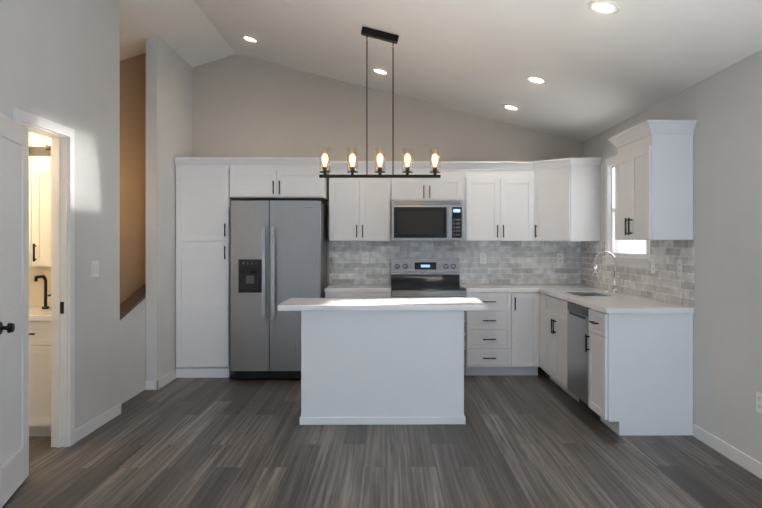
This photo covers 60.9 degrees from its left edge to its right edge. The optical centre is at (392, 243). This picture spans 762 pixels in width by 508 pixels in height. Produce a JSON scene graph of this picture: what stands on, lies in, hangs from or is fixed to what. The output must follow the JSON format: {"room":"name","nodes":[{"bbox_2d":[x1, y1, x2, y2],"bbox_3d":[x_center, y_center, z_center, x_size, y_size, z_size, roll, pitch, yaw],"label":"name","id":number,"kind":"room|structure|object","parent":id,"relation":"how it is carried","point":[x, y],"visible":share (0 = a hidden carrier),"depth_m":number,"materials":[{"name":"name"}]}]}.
{"room":"kitchen","nodes":[
{"label":"kitchen","id":0,"kind":"room"},
{"bbox_2d":[29,132,48,306],"bbox_3d":[-3.121,0.070,5.165,1.615,2.600,0.100,0,0,-1],"label":"wall","id":1,"kind":"structure","parent":0,"point":[36,294],"depth_m":5.12,"materials":[{"name":"white paint"}]},
{"bbox_2d":[29,136,50,155],"bbox_3d":[-2.922,-0.807,5.028,0.850,0.225,0.172,0,0,-1],"label":"sconce","id":2,"kind":"object","parent":1,"relation":"attached to","point":[45,150],"visible":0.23,"depth_m":5.07,"materials":[{"name":"black metal"}]},
{"bbox_2d":[29,166,50,265],"bbox_3d":[-2.734,-0.210,4.990,0.765,0.760,0.251,0,0,-1],"label":"upper cabinet","id":3,"kind":"object","parent":1,"relation":"attached to","point":[39,215],"visible":0.38,"depth_m":4.90,"materials":[{"name":"white wood"}]},
{"bbox_2d":[0,0,192,428],"bbox_3d":[-2.229,-0.578,2.474,0.105,3.900,9.500,0,0,-1],"label":"wall","id":4,"kind":"structure","parent":0,"point":[59,61],"depth_m":4.88,"materials":[{"name":"paint"}]},
{"bbox_2d":[0,112,28,507],"bbox_3d":[-2.061,0.342,3.516,0.236,2.035,0.575,0,0,-1],"label":"bathroom door","id":5,"kind":"structure","parent":4,"relation":"in","point":[14,305],"depth_m":3.55,"materials":[{"name":"white wood"}]},
{"bbox_2d":[13,108,74,447],"bbox_3d":[-2.241,0.293,4.085,0.123,2.156,0.712,0,0,-1],"label":"door frame","id":6,"kind":"structure","parent":4,"relation":"attached to","point":[62,137],"depth_m":4.37,"materials":[{"name":"white wood"}]},
{"bbox_2d":[91,261,98,276],"bbox_3d":[-2.199,0.184,4.781,0.008,0.120,0.120,0,0,-1],"label":"switch plate","id":7,"kind":"object","parent":4,"relation":"attached to","point":[94,268],"visible":1,"depth_m":4.78,"materials":[{"name":"white plastic"}]},
{"bbox_2d":[75,403,120,442],"bbox_3d":[-2.198,1.328,4.840,0.011,0.085,0.793,0,0,-1],"label":"baseboard","id":8,"kind":"structure","parent":4,"relation":"attached to","point":[108,415],"depth_m":4.80,"materials":[{"name":"white wood"}]},
{"bbox_2d":[153,370,175,389],"bbox_3d":[-2.224,1.327,6.341,0.027,0.085,0.532,0,0,-1],"label":"baseboard","id":9,"kind":"structure","parent":4,"relation":"attached to","point":[157,384],"depth_m":6.26,"materials":[{"name":"white wood"}]},
{"bbox_2d":[48,156,145,403],"bbox_3d":[-2.379,0.070,5.383,0.124,2.600,2.000,0,0,-1],"label":"wall","id":10,"kind":"structure","parent":0,"point":[132,344],"depth_m":5.80,"materials":[{"name":"paint"}]},
{"bbox_2d":[120,53,145,303],"bbox_3d":[-3.371,-0.581,6.462,2.085,3.900,0.100,0,0,-1],"label":"wall","id":11,"kind":"structure","parent":0,"point":[132,175],"depth_m":6.40,"materials":[{"name":"beige paint"}]},
{"bbox_2d":[119,0,235,66],"bbox_3d":[-3.032,-1.750,2.464,2.670,0.974,9.710,0,0,-1],"label":"ceiling","id":12,"kind":"structure","parent":0,"point":[187,32],"depth_m":6.05,"materials":[{"name":"paint"}]},
{"bbox_2d":[2,367,761,507],"bbox_3d":[-1.042,1.423,2.490,6.650,0.100,9.710,0,0,-1],"label":"floor","id":13,"kind":"structure","parent":0,"point":[541,439],"depth_m":4.12,"materials":[{"name":"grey wood"}]},
{"bbox_2d":[29,319,50,435],"bbox_3d":[-3.042,0.953,4.797,1.405,0.835,0.629,0,0,-1],"label":"bathroom vanity","id":14,"kind":"object","parent":13,"relation":"on","point":[39,371],"depth_m":4.53,"materials":[{"name":"white wood"}]},
{"bbox_2d":[29,307,50,318],"bbox_3d":[-3.042,0.516,4.809,1.416,0.036,0.605,0,0,-1],"label":"countertop","id":15,"kind":"structure","parent":14,"relation":"on","point":[34,312],"depth_m":4.64,"materials":[{"name":"white stone"}]},
{"bbox_2d":[34,275,50,308],"bbox_3d":[-2.631,0.367,4.888,0.098,0.260,0.176,0,0,-1],"label":"bathroom faucet","id":16,"kind":"object","parent":15,"relation":"on","point":[45,306],"visible":0.88,"depth_m":4.94,"materials":[{"name":"black metal"}]},
{"bbox_2d":[174,157,232,377],"bbox_3d":[-1.952,0.245,6.917,0.546,2.248,0.617,0,0,-1],"label":"tall cabinet","id":17,"kind":"object","parent":13,"relation":"on","point":[203,203],"depth_m":6.62,"materials":[{"name":"white wood"}]},
{"bbox_2d":[231,201,326,379],"bbox_3d":[-1.174,0.469,6.791,0.888,1.800,0.835,0,0,-1],"label":"fridge","id":18,"kind":"object","parent":13,"relation":"on","point":[278,252],"visible":0.88,"depth_m":6.44,"materials":[{"name":"silver metal"}]},
{"bbox_2d":[325,292,390,297],"bbox_3d":[-0.361,0.931,6.920,0.676,0.875,0.651,0,0,-1],"label":"base cabinet","id":19,"kind":"object","parent":13,"relation":"on","point":[357,294],"visible":0.17,"depth_m":6.63,"materials":[{"name":"white wood"}]},
{"bbox_2d":[324,284,390,291],"bbox_3d":[-0.363,0.473,6.929,0.681,0.038,0.632,0,0,-1],"label":"countertop","id":20,"kind":"structure","parent":19,"relation":"on","point":[358,288],"depth_m":6.62,"materials":[{"name":"stone"}]},
{"bbox_2d":[297,310,468,424],"bbox_3d":[-0.082,0.937,5.216,1.259,0.866,0.612,0,0,-1],"label":"kitchen island","id":21,"kind":"object","parent":13,"relation":"on","point":[382,361],"depth_m":4.92,"materials":[{"name":"wood"}]},
{"bbox_2d":[277,298,486,309],"bbox_3d":[-0.082,0.482,5.214,1.582,0.041,0.665,0,0,-1],"label":"island countertop","id":22,"kind":"structure","parent":21,"relation":"on","point":[292,303],"depth_m":4.94,"materials":[{"name":"white stone"}]},
{"bbox_2d":[391,258,465,374],"bbox_3d":[0.362,0.764,6.875,0.756,1.210,0.703,0,0,-1],"label":"range","id":23,"kind":"object","parent":13,"relation":"on","point":[425,277],"visible":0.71,"depth_m":7.15,"materials":[{"name":"silver metal"}]},
{"bbox_2d":[466,292,539,374],"bbox_3d":[1.130,0.931,6.937,0.763,0.875,0.651,0,0,-1],"label":"base cabinet","id":24,"kind":"object","parent":13,"relation":"on","point":[503,334],"visible":0.96,"depth_m":6.65,"materials":[{"name":"white wood"}]},
{"bbox_2d":[460,284,535,291],"bbox_3d":[1.107,0.473,6.946,0.720,0.039,0.634,0,0,-1],"label":"countertop","id":25,"kind":"structure","parent":24,"relation":"on","point":[469,287],"depth_m":6.75,"materials":[{"name":"stone"}]},
{"bbox_2d":[540,293,543,369],"bbox_3d":[1.814,0.931,6.494,0.627,0.876,0.313,0,0,-1],"label":"base cabinet","id":26,"kind":"object","parent":13,"relation":"on","point":[541,294],"depth_m":6.53,"materials":[{"name":"white wood"}]},
{"bbox_2d":[544,294,578,401],"bbox_3d":[1.820,0.932,6.004,0.627,0.876,0.784,0,0,-1],"label":"base cabinet","id":27,"kind":"object","parent":13,"relation":"on","point":[553,337],"depth_m":5.98,"materials":[{"name":"white wood"}]},
{"bbox_2d":[528,284,693,312],"bbox_3d":[1.807,0.474,5.942,0.656,0.039,2.657,0,0,-1],"label":"countertop","id":28,"kind":"structure","parent":27,"relation":"on","point":[597,299],"depth_m":5.21,"materials":[{"name":"stone"}]},
{"bbox_2d":[594,251,618,293],"bbox_3d":[1.944,0.258,5.984,0.227,0.391,0.281,0,0,-1],"label":"faucet","id":29,"kind":"object","parent":28,"relation":"on","point":[615,287],"visible":1,"depth_m":5.89,"materials":[{"name":"silver metal"}]},
{"bbox_2d":[567,302,600,419],"bbox_3d":[1.818,0.933,5.323,0.614,0.873,0.570,0,0,-1],"label":"dishwasher","id":30,"kind":"object","parent":13,"relation":"on","point":[577,354],"visible":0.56,"depth_m":5.31,"materials":[{"name":"silver metal"}]},
{"bbox_2d":[585,309,692,435],"bbox_3d":[1.817,0.933,4.832,0.661,0.875,0.404,0,0,-1],"label":"base cabinet","id":31,"kind":"object","parent":13,"relation":"on","point":[640,374],"visible":0.96,"depth_m":4.63,"materials":[{"name":"white wood"}]},
{"bbox_2d":[193,54,581,285],"bbox_3d":[-1.099,-0.582,7.291,6.650,3.900,0.105,0,0,-1],"label":"wall","id":32,"kind":"structure","parent":0,"point":[244,106],"depth_m":7.24,"materials":[{"name":"paint"}]},
{"bbox_2d":[230,157,325,200],"bbox_3d":[-1.192,-0.678,6.925,0.965,0.403,0.617,0,0,-1],"label":"upper cabinet","id":33,"kind":"object","parent":32,"relation":"attached to","point":[251,178],"depth_m":6.62,"materials":[{"name":"white wood"}]},
{"bbox_2d":[326,161,393,240],"bbox_3d":[-0.355,-0.456,7.076,0.662,0.848,0.337,0,0,-1],"label":"upper cabinet","id":34,"kind":"object","parent":32,"relation":"attached to","point":[359,208],"depth_m":6.91,"materials":[{"name":"white wood"}]},
{"bbox_2d":[394,161,433,199],"bbox_3d":[0.194,-0.673,7.082,0.430,0.413,0.337,0,0,-1],"label":"upper cabinet","id":35,"kind":"object","parent":32,"relation":"attached to","point":[404,188],"depth_m":6.92,"materials":[{"name":"white wood"}]},
{"bbox_2d":[391,200,462,240],"bbox_3d":[0.361,-0.248,7.016,0.756,0.430,0.471,0,0,-1],"label":"over-the-range microwave","id":36,"kind":"object","parent":35,"relation":"attached to","point":[426,220],"visible":1,"depth_m":6.82,"materials":[{"name":"silver metal"}]},
{"bbox_2d":[434,161,461,199],"bbox_3d":[0.525,-0.673,7.086,0.432,0.413,0.337,0,0,-1],"label":"upper cabinet","id":37,"kind":"object","parent":32,"relation":"attached to","point":[447,187],"depth_m":6.92,"materials":[{"name":"white wood"}]},
{"bbox_2d":[329,241,580,283],"bbox_3d":[0.704,0.211,7.256,2.834,0.483,0.007,0,0,-1],"label":"tile backsplash","id":38,"kind":"structure","parent":32,"relation":"attached to","point":[521,262],"depth_m":7.25,"materials":[{"name":"grey tile"}]},
{"bbox_2d":[362,253,368,263],"bbox_3d":[-0.308,0.163,7.236,0.072,0.118,0.007,0,0,-1],"label":"electrical outlet","id":39,"kind":"object","parent":38,"relation":"attached to","point":[365,258],"visible":1,"depth_m":7.23,"materials":[{"name":"white plastic"}]},
{"bbox_2d":[480,253,485,263],"bbox_3d":[1.012,0.163,7.251,0.072,0.118,0.007,0,0,-1],"label":"electrical outlet","id":40,"kind":"object","parent":38,"relation":"attached to","point":[482,258],"visible":1,"depth_m":7.25,"materials":[{"name":"white plastic"}]},
{"bbox_2d":[557,253,562,263],"bbox_3d":[1.877,0.163,7.261,0.072,0.118,0.007,0,0,-1],"label":"electrical outlet","id":41,"kind":"object","parent":38,"relation":"attached to","point":[559,258],"visible":1,"depth_m":7.26,"materials":[{"name":"white plastic"}]},
{"bbox_2d":[462,161,529,240],"bbox_3d":[1.151,-0.456,7.072,0.820,0.848,0.379,0,0,-1],"label":"upper cabinet","id":42,"kind":"object","parent":32,"relation":"attached to","point":[495,197],"depth_m":6.93,"materials":[{"name":"white wood"}]},
{"bbox_2d":[530,158,601,240],"bbox_3d":[1.788,-0.455,6.953,0.670,0.848,0.632,0,0,-1],"label":"upper cabinet","id":43,"kind":"object","parent":32,"relation":"attached to","point":[552,200],"depth_m":6.67,"materials":[{"name":"white wood"}]},
{"bbox_2d":[194,0,761,141],"bbox_3d":[0.293,-1.674,2.503,3.980,1.127,9.710,0,0,-1],"label":"ceiling","id":44,"kind":"structure","parent":0,"point":[599,73],"depth_m":5.06,"materials":[{"name":"paint"}]},
{"bbox_2d":[241,35,258,42],"bbox_3d":[-1.419,-2.035,6.433,0.180,0.051,0.184,0,0,-1],"label":"recessed light","id":45,"kind":"object","parent":44,"relation":"in","point":[249,38],"visible":1,"depth_m":6.42,"materials":[{"name":"beige"}]},
{"bbox_2d":[371,68,388,74],"bbox_3d":[-0.124,-1.707,6.409,0.180,0.051,0.184,0,0,-1],"label":"recessed light","id":46,"kind":"object","parent":44,"relation":"in","point":[380,71],"visible":0.98,"depth_m":6.40,"materials":[{"name":"beige"}]},
{"bbox_2d":[319,26,440,177],"bbox_3d":[-0.104,-1.137,5.209,0.975,1.208,0.088,0,0,-1],"label":"pendant light","id":47,"kind":"object","parent":44,"relation":"hanging from","point":[379,35],"visible":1,"depth_m":5.20,"materials":[{"name":"black metal"}]},
{"bbox_2d":[502,104,519,110],"bbox_3d":[1.191,-1.374,6.524,0.180,0.051,0.184,0,0,-1],"label":"recessed light","id":48,"kind":"object","parent":44,"relation":"in","point":[510,107],"visible":0.98,"depth_m":6.52,"materials":[{"name":"beige"}]},
{"bbox_2d":[526,76,547,83],"bbox_3d":[1.204,-1.373,5.425,0.180,0.051,0.184,0,0,-1],"label":"recessed light","id":49,"kind":"object","parent":44,"relation":"in","point":[536,79],"visible":1,"depth_m":5.42,"materials":[{"name":"beige"}]},
{"bbox_2d":[588,0,619,14],"bbox_3d":[1.223,-1.372,3.755,0.180,0.051,0.184,0,0,-1],"label":"recessed light","id":50,"kind":"object","parent":44,"relation":"in","point":[605,7],"visible":1,"depth_m":3.75,"materials":[{"name":"beige"}]},
{"bbox_2d":[582,50,761,462],"bbox_3d":[2.230,-0.578,2.527,0.105,3.900,9.500,0,0,-1],"label":"wall","id":51,"kind":"structure","parent":0,"point":[723,108],"depth_m":4.20,"materials":[{"name":"paint"}]},
{"bbox_2d":[602,155,650,267],"bbox_3d":[2.160,-0.322,5.917,0.125,1.047,1.100,0,0,-1],"label":"window","id":52,"kind":"structure","parent":51,"relation":"in","point":[641,260],"depth_m":6.35,"materials":[{"name":"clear glass"}]},
{"bbox_2d":[581,240,693,307],"bbox_3d":[2.133,0.212,5.942,0.009,0.483,2.640,0,0,-1],"label":"tile backsplash","id":53,"kind":"structure","parent":51,"relation":"attached to","point":[664,285],"depth_m":5.27,"materials":[{"name":"grey tile"}]},
{"bbox_2d":[651,259,654,272],"bbox_3d":[2.133,0.180,5.307,0.007,0.118,0.072,0,0,-1],"label":"electrical outlet","id":54,"kind":"object","parent":53,"relation":"attached to","point":[652,265],"visible":1,"depth_m":5.30,"materials":[{"name":"white plastic"}]},
{"bbox_2d":[677,260,681,275],"bbox_3d":[2.138,0.180,4.827,0.007,0.118,0.072,0,0,-1],"label":"electrical outlet","id":55,"kind":"object","parent":53,"relation":"attached to","point":[679,267],"visible":1,"depth_m":4.83,"materials":[{"name":"white plastic"}]},
{"bbox_2d":[608,120,696,239],"bbox_3d":[1.970,-0.454,4.977,0.352,0.848,0.804,0,0,-1],"label":"upper cabinet","id":56,"kind":"object","parent":51,"relation":"attached to","point":[654,185],"visible":1,"depth_m":4.63,"materials":[{"name":"white wood"}]},
{"bbox_2d":[693,424,761,478],"bbox_3d":[2.187,1.331,1.198,0.011,0.085,6.840,0,0,-1],"label":"baseboard","id":57,"kind":"structure","parent":51,"relation":"attached to","point":[742,459],"depth_m":4.13,"materials":[{"name":"white wood"}]},
{"bbox_2d":[756,391,761,413],"bbox_3d":[2.158,0.934,3.808,0.007,0.118,0.072,0,0,-1],"label":"electrical outlet","id":58,"kind":"object","parent":51,"relation":"attached to","point":[759,402],"visible":1,"depth_m":3.81,"materials":[{"name":"white plastic"}]}
]}

